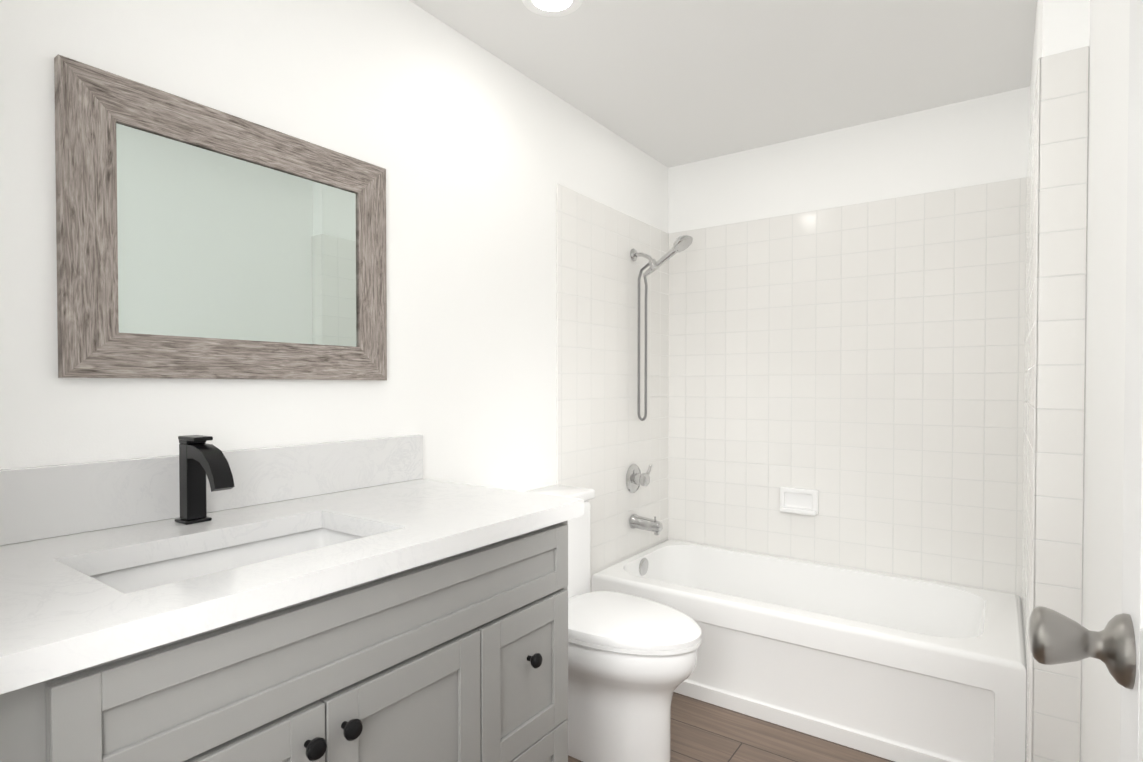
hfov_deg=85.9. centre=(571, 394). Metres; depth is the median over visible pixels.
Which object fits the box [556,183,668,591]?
wall tile
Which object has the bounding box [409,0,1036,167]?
ceiling
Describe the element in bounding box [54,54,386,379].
mirror
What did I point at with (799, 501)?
soap dish
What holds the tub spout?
attached to the wall tile at (606, 437)
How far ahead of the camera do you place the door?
0.63 m
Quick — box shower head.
[630,235,692,420]
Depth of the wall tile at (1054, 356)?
1.51 m
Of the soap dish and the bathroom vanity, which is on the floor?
the bathroom vanity
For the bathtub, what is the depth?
2.22 m
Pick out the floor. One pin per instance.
(701, 731)
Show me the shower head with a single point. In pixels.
(682, 243)
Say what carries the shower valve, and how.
attached to the wall tile at (606, 437)
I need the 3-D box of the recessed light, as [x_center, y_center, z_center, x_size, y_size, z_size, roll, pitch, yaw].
[-0.058,-1.197,1.853,0.188,0.005,0.188,1,1,35]
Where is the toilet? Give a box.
[524,485,700,761]
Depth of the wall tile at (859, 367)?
2.75 m
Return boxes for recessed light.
[522,0,582,16]
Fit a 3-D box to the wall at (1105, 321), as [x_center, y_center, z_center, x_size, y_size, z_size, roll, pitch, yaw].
[0.633,0.024,0.519,0.120,2.400,4.670,1,1,35]
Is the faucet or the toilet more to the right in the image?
the toilet
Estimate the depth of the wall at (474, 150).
1.77 m
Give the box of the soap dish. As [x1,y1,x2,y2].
[780,487,818,515]
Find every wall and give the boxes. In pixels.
[0,0,667,491]
[668,86,1029,233]
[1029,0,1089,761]
[1081,0,1129,761]
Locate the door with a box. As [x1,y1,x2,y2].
[1029,0,1142,761]
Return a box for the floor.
[568,692,894,761]
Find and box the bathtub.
[591,540,1025,761]
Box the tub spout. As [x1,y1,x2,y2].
[629,514,662,534]
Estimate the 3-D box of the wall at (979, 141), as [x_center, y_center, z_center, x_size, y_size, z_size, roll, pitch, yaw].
[1.226,-0.012,2.885,1.645,2.400,0.120,1,1,35]
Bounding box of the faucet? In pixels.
[175,435,234,524]
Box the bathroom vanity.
[0,435,583,761]
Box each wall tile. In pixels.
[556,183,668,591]
[668,177,1025,605]
[1021,46,1088,761]
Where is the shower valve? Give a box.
[626,464,651,492]
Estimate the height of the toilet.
0.834 m

